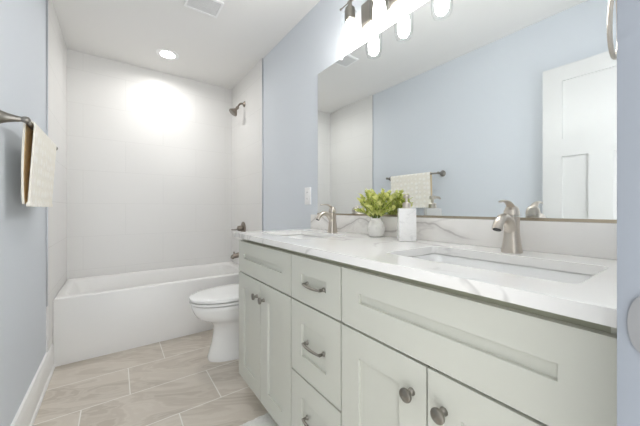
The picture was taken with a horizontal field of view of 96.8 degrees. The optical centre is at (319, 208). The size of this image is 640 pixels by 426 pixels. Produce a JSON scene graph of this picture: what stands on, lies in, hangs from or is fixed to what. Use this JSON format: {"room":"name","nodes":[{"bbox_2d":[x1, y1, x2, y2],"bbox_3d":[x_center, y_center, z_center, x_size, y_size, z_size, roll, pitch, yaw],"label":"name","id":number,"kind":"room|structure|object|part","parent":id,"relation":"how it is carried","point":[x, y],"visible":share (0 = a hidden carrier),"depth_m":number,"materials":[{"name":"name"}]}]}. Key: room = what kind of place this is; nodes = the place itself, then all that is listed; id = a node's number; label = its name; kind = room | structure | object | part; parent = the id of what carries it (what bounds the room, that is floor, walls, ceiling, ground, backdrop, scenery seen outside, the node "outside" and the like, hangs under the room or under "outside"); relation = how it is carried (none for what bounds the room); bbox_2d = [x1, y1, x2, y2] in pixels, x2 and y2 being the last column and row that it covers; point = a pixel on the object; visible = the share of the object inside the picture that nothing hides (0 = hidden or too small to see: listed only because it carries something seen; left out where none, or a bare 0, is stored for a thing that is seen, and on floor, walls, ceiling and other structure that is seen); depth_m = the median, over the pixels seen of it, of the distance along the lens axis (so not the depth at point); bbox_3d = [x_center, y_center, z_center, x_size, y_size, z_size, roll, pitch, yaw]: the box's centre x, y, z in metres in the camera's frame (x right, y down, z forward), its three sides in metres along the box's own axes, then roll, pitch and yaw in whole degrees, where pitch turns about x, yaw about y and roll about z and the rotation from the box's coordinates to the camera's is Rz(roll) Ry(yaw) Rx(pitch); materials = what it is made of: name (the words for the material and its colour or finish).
{"room":"bathroom","nodes":[
{"label":"bathroom","id":0,"kind":"room"},
{"bbox_2d":[0,0,45,425],"bbox_3d":[-1.312,-0.155,1.117,0.120,2.450,3.465,0,0,-36],"label":"wall","id":1,"kind":"structure","parent":0,"point":[22,22],"depth_m":1.27,"materials":[{"name":"blue paint"}]},
{"bbox_2d":[0,110,57,149],"bbox_3d":[-1.319,-0.335,1.307,0.091,0.060,0.682,0,0,-36],"label":"towel bar","id":2,"kind":"object","parent":1,"relation":"attached to","point":[5,117],"visible":0.5,"depth_m":1.05,"materials":[{"name":"silver metal"}]},
{"bbox_3d":[-1.137,-0.335,1.054,0.091,0.060,0.060,0,0,-36],"label":"post","id":3,"kind":"part","parent":2,"relation":"part of","materials":[{"name":"silver metal"}]},
{"bbox_2d":[21,120,56,206],"bbox_3d":[-1.304,-0.181,1.329,0.046,0.347,0.487,0,0,-36],"label":"hand towel","id":4,"kind":"object","parent":2,"relation":"hanging from","point":[38,156],"visible":0.98,"depth_m":1.21,"materials":[{"name":"beige fabric"}]},
{"bbox_2d":[10,342,54,425],"bbox_3d":[-1.253,0.983,1.155,0.021,0.174,1.859,0,0,-36],"label":"baseboard","id":5,"kind":"structure","parent":1,"relation":"attached to","point":[26,414],"depth_m":1.49,"materials":[{"name":"white paint"}]},
{"bbox_2d":[46,0,47,306],"bbox_3d":[-1.700,-0.385,1.768,0.010,1.990,0.005,0,0,-36],"label":"trim","id":6,"kind":"structure","parent":1,"relation":"attached to","point":[46,0],"depth_m":1.77,"materials":[{"name":"grey tile"}]},
{"bbox_2d":[46,0,66,351],"bbox_3d":[-1.946,-0.242,2.111,0.009,2.275,0.840,0,0,-36],"label":"wall tile","id":7,"kind":"structure","parent":1,"relation":"attached to","point":[57,50],"depth_m":2.03,"materials":[{"name":"white tile"}]},
{"bbox_2d":[67,49,231,279],"bbox_3d":[-1.644,-0.155,2.928,1.454,2.450,0.135,0,0,-36],"label":"wall","id":8,"kind":"structure","parent":0,"point":[149,152],"depth_m":2.78,"materials":[{"name":"white tile"}]},
{"bbox_2d":[33,329,268,425],"bbox_3d":[-0.673,1.110,1.576,1.694,0.080,3.465,0,0,-36],"label":"floor","id":9,"kind":"structure","parent":0,"point":[172,382],"depth_m":1.66,"materials":[{"name":"beige tile"}]},
{"bbox_2d":[53,261,238,366],"bbox_3d":[-1.410,0.840,2.601,1.434,0.460,0.670,0,0,-36],"label":"bathtub","id":10,"kind":"object","parent":9,"relation":"on","point":[94,316],"visible":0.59,"depth_m":2.21,"materials":[{"name":"white ceramic"}]},
{"bbox_2d":[189,284,238,361],"bbox_3d":[-0.612,0.681,2.134,0.680,0.778,0.452,0,0,-36],"label":"toilet","id":11,"kind":"object","parent":9,"relation":"on","point":[219,305],"visible":0.38,"depth_m":1.98,"materials":[{"name":"white ceramic"}]},
{"bbox_3d":[-0.685,0.616,2.081,0.500,0.030,0.384,0,0,-36],"label":"lid","id":12,"kind":"part","parent":11,"relation":"part of","materials":[{"name":"white plastic"}]},
{"bbox_3d":[-0.686,0.642,2.081,0.492,0.023,0.382,0,0,-36],"label":"seat","id":13,"kind":"part","parent":11,"relation":"part of","materials":[{"name":"white plastic"}]},
{"bbox_2d":[239,413,277,425],"bbox_3d":[-0.214,1.059,0.990,0.491,0.021,0.861,0,0,-36],"label":"bath rug","id":14,"kind":"object","parent":9,"relation":"on","point":[266,419],"visible":0.95,"depth_m":1.40,"materials":[{"name":"white fabric"}]},
{"bbox_2d":[239,239,616,425],"bbox_3d":[0.178,0.617,1.159,0.554,0.906,1.531,0,0,-36],"label":"vanity cabinet","id":15,"kind":"object","parent":9,"relation":"on","point":[323,342],"visible":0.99,"depth_m":0.71,"materials":[{"name":"grey paint"}]},
{"bbox_3d":[-0.372,0.655,1.520,0.018,0.584,0.302,0,0,-36],"label":"cabinet door","id":16,"kind":"part","parent":15,"relation":"part of","materials":[{"name":"grey paint"}]},
{"bbox_3d":[-0.326,0.438,1.413,0.031,0.033,0.033,0,0,-36],"label":"knob","id":17,"kind":"part","parent":15,"relation":"part of","materials":[{"name":"silver metal"}]},
{"bbox_3d":[-0.280,0.438,1.349,0.031,0.033,0.033,0,0,-36],"label":"knob","id":18,"kind":"part","parent":15,"relation":"part of","materials":[{"name":"silver metal"}]},
{"bbox_3d":[-0.197,0.655,1.275,0.018,0.584,0.292,0,0,-36],"label":"cabinet door","id":19,"kind":"part","parent":15,"relation":"part of","materials":[{"name":"grey paint"}]},
{"bbox_3d":[-0.029,0.782,1.012,0.029,0.017,0.119,0,0,-36],"label":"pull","id":20,"kind":"part","parent":15,"relation":"part of","materials":[{"name":"silver metal"}]},
{"bbox_3d":[-0.029,0.502,1.012,0.029,0.017,0.119,0,0,-36],"label":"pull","id":21,"kind":"part","parent":15,"relation":"part of","materials":[{"name":"silver metal"}]},
{"bbox_3d":[-0.029,0.281,1.012,0.029,0.017,0.119,0,0,-36],"label":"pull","id":22,"kind":"part","parent":15,"relation":"part of","materials":[{"name":"silver metal"}]},
{"bbox_3d":[-0.018,0.796,1.026,0.018,0.302,0.307,0,0,-36],"label":"drawer","id":23,"kind":"part","parent":15,"relation":"part of","materials":[{"name":"grey paint"}]},
{"bbox_3d":[-0.018,0.500,1.026,0.018,0.276,0.307,0,0,-36],"label":"drawer","id":24,"kind":"part","parent":15,"relation":"part of","materials":[{"name":"grey paint"}]},
{"bbox_3d":[-0.018,0.270,1.026,0.018,0.172,0.307,0,0,-36],"label":"drawer","id":25,"kind":"part","parent":15,"relation":"part of","materials":[{"name":"grey paint"}]},
{"bbox_3d":[0.163,0.655,0.775,0.018,0.584,0.298,0,0,-36],"label":"cabinet door","id":26,"kind":"part","parent":15,"relation":"part of","materials":[{"name":"grey paint"}]},
{"bbox_3d":[0.207,0.438,0.671,0.031,0.033,0.033,0,0,-36],"label":"knob","id":27,"kind":"part","parent":15,"relation":"part of","materials":[{"name":"silver metal"}]},
{"bbox_2d":[234,214,616,327],"bbox_3d":[0.182,0.102,1.162,0.548,0.123,1.552,0,0,-36],"label":"countertop","id":28,"kind":"structure","parent":15,"relation":"on","point":[588,248],"depth_m":0.81,"materials":[{"name":"white stone"}]},
{"bbox_2d":[284,235,322,238],"bbox_3d":[-0.102,0.231,1.528,0.313,0.134,0.480,0,0,-36],"label":"sink","id":29,"kind":"object","parent":28,"relation":"in","point":[291,236],"visible":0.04,"depth_m":1.75,"materials":[{"name":"white ceramic"}]},
{"bbox_2d":[316,204,337,232],"bbox_3d":[0.035,0.055,1.596,0.138,0.163,0.051,0,0,-36],"label":"faucet","id":30,"kind":"object","parent":28,"relation":"on","point":[331,215],"visible":1,"depth_m":1.60,"materials":[{"name":"silver metal"}]},
{"bbox_3d":[0.031,0.060,1.593,0.129,0.090,0.034,0,0,-36],"label":"spout","id":31,"kind":"part","parent":30,"relation":"part of","materials":[{"name":"silver metal"}]},
{"bbox_3d":[0.045,-0.002,1.604,0.102,0.049,0.040,0,0,-36],"label":"handle","id":32,"kind":"part","parent":30,"relation":"part of","materials":[{"name":"silver metal"}]},
{"bbox_2d":[354,188,395,236],"bbox_3d":[0.253,0.018,1.354,0.164,0.237,0.205,0,0,-36],"label":"potted plant","id":33,"kind":"object","parent":28,"relation":"on","point":[374,203],"visible":1,"depth_m":1.34,"materials":[{"name":"green plant"}]},
{"bbox_3d":[0.271,0.091,1.374,0.084,0.091,0.084,0,0,-36],"label":"pot","id":34,"kind":"part","parent":33,"relation":"part of","materials":[{"name":"ceramic"}]},
{"bbox_2d":[397,194,415,241],"bbox_3d":[0.365,0.038,1.198,0.070,0.197,0.072,0,0,9],"label":"soap dispenser","id":35,"kind":"object","parent":28,"relation":"on","point":[406,215],"visible":1,"depth_m":1.17,"materials":[{"name":"white ceramic"}]},
{"bbox_2d":[411,253,593,283],"bbox_3d":[0.439,0.231,0.774,0.313,0.134,0.495,0,0,-36],"label":"sink","id":36,"kind":"object","parent":28,"relation":"in","point":[528,271],"visible":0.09,"depth_m":0.84,"materials":[{"name":"white ceramic"}]},
{"bbox_2d":[492,200,522,253],"bbox_3d":[0.563,0.055,0.861,0.138,0.163,0.051,0,0,-36],"label":"faucet","id":37,"kind":"object","parent":28,"relation":"on","point":[510,219],"visible":1,"depth_m":0.87,"materials":[{"name":"silver metal"}]},
{"bbox_3d":[0.559,0.060,0.858,0.129,0.090,0.034,0,0,-36],"label":"spout","id":38,"kind":"part","parent":37,"relation":"part of","materials":[{"name":"silver metal"}]},
{"bbox_3d":[0.574,-0.002,0.869,0.102,0.049,0.040,0,0,-36],"label":"handle","id":39,"kind":"part","parent":37,"relation":"part of","materials":[{"name":"silver metal"}]},
{"bbox_3d":[0.002,0.558,1.033,0.020,0.788,1.495,0,0,-36],"label":"frame","id":40,"kind":"part","parent":15,"relation":"part of","materials":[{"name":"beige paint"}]},
{"bbox_3d":[0.255,0.438,0.604,0.031,0.033,0.033,0,0,-36],"label":"knob","id":41,"kind":"part","parent":15,"relation":"part of","materials":[{"name":"silver metal"}]},
{"bbox_3d":[0.342,0.655,0.525,0.018,0.584,0.309,0,0,-36],"label":"cabinet door","id":42,"kind":"part","parent":15,"relation":"part of","materials":[{"name":"grey paint"}]},
{"bbox_2d":[52,0,319,88],"bbox_3d":[-0.673,-1.420,1.576,1.694,0.080,3.465,0,0,-36],"label":"ceiling","id":43,"kind":"structure","parent":0,"point":[220,51],"depth_m":2.23,"materials":[{"name":"white paint"}]},
{"bbox_2d":[156,49,178,59],"bbox_3d":[-1.363,-1.377,2.542,0.184,0.006,0.184,0,0,-36],"label":"recessed light","id":44,"kind":"object","parent":43,"relation":"in","point":[168,54],"visible":1,"depth_m":2.54,"materials":[{"name":"white glass"}]},
{"bbox_2d":[184,0,223,17],"bbox_3d":[-0.779,-1.373,1.907,0.216,0.014,0.177,0,0,-36],"label":"ceiling vent","id":45,"kind":"object","parent":43,"relation":"in","point":[212,8],"visible":1,"depth_m":1.92,"materials":[{"name":"white plastic"}]},
{"bbox_2d":[263,0,590,230],"bbox_3d":[-0.034,-0.155,2.035,0.120,2.450,3.465,0,0,-36],"label":"wall","id":46,"kind":"structure","parent":0,"point":[291,69],"depth_m":2.10,"materials":[{"name":"blue paint"}]},
{"bbox_2d":[232,59,261,264],"bbox_3d":[-0.773,-0.155,2.954,0.010,2.450,0.840,0,0,-36],"label":"wall tile","id":47,"kind":"structure","parent":46,"relation":"attached to","point":[247,125],"depth_m":2.92,"materials":[{"name":"white tile"}]},
{"bbox_2d":[231,252,238,258],"bbox_3d":[-0.876,0.489,2.978,0.128,0.079,0.068,0,0,-36],"label":"tub spout","id":48,"kind":"object","parent":47,"relation":"attached to","point":[235,255],"visible":0.75,"depth_m":2.95,"materials":[{"name":"silver metal"}]},
{"bbox_2d":[229,101,245,115],"bbox_3d":[-0.854,-1.033,2.921,0.159,0.171,0.092,0,0,-36],"label":"shower fixture","id":49,"kind":"object","parent":47,"relation":"attached to","point":[233,111],"visible":1,"depth_m":2.90,"materials":[{"name":"silver metal"}]},
{"bbox_2d":[231,222,245,231],"bbox_3d":[-0.860,0.208,2.953,0.131,0.140,0.140,0,0,-36],"label":"shower valve","id":50,"kind":"object","parent":47,"relation":"attached to","point":[242,228],"visible":0.95,"depth_m":2.95,"materials":[{"name":"silver metal"}]},
{"bbox_2d":[262,58,262,230],"bbox_3d":[-0.527,-0.155,2.610,0.011,2.450,0.005,0,0,-36],"label":"trim","id":51,"kind":"structure","parent":46,"relation":"attached to","point":[262,58],"depth_m":2.61,"materials":[{"name":"grey tile"}]},
{"bbox_2d":[305,187,310,204],"bbox_3d":[-0.086,-0.088,1.998,0.008,0.120,0.077,0,0,-36],"label":"wall outlet","id":52,"kind":"object","parent":46,"relation":"attached to","point":[308,189],"visible":1,"depth_m":1.99,"materials":[{"name":"white plastic"}]},
{"bbox_2d":[340,0,355,44],"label":"vanity light","id":53,"kind":"object","parent":46,"relation":"attached to","point":[350,33],"depth_m":1.48,"materials":[{"name":"white glass"}]},
{"bbox_2d":[344,1,355,44],"bbox_3d":[0.158,-0.971,1.499,0.092,0.238,0.092,0,0,-36],"label":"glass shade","id":54,"kind":"object","parent":53,"relation":"attached to","point":[350,33],"depth_m":1.48,"materials":[{"name":"glass"}]},
{"bbox_2d":[361,0,406,30],"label":"vanity light","id":55,"kind":"object","parent":46,"relation":"attached to","point":[373,12],"depth_m":1.38,"materials":[{"name":"white glass"}]},
{"bbox_2d":[373,0,385,24],"bbox_3d":[0.279,-0.971,1.331,0.092,0.238,0.092,0,0,-36],"label":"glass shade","id":56,"kind":"object","parent":55,"relation":"attached to","point":[379,9],"depth_m":1.31,"materials":[{"name":"glass"}]},
{"bbox_2d":[311,214,616,259],"bbox_3d":[0.396,0.088,1.316,0.020,0.097,1.552,0,0,-36],"label":"backsplash","id":57,"kind":"structure","parent":46,"relation":"attached to","point":[585,239],"depth_m":0.93,"materials":[{"name":"white stone"}]},
{"bbox_2d":[317,0,616,222],"bbox_3d":[0.407,-0.431,1.310,0.010,0.942,1.443,0,0,-36],"label":"wall mirror","id":58,"kind":"object","parent":46,"relation":"attached to","point":[461,108],"visible":0.92,"depth_m":1.04,"materials":[{"name":"white mirror"}]},
{"bbox_2d":[617,0,639,425],"bbox_3d":[0.354,0.020,0.255,0.018,2.100,0.121,0,0,-36],"label":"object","id":59,"kind":"structure","parent":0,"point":[628,11],"depth_m":0.29,"materials":[{"name":"blue paint"}]},
{"bbox_3d":[0.336,0.117,0.268,0.003,0.060,0.063,0,0,-36],"label":"strike plate","id":60,"kind":"part","parent":59,"relation":"part of","materials":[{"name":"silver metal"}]},
{"bbox_3d":[0.302,-0.155,0.218,1.454,2.450,0.122,0,0,-36],"label":"wall","id":61,"kind":"structure","parent":0,"visible":0},
{"bbox_2d":[607,0,616,59],"bbox_3d":[0.721,-0.464,0.645,0.116,0.216,0.086,0,0,-36],"label":"towel ring","id":62,"kind":"object","parent":61,"relation":"attached to","point":[613,53],"visible":0.66,"depth_m":0.65,"materials":[{"name":"silver metal"}]}
]}

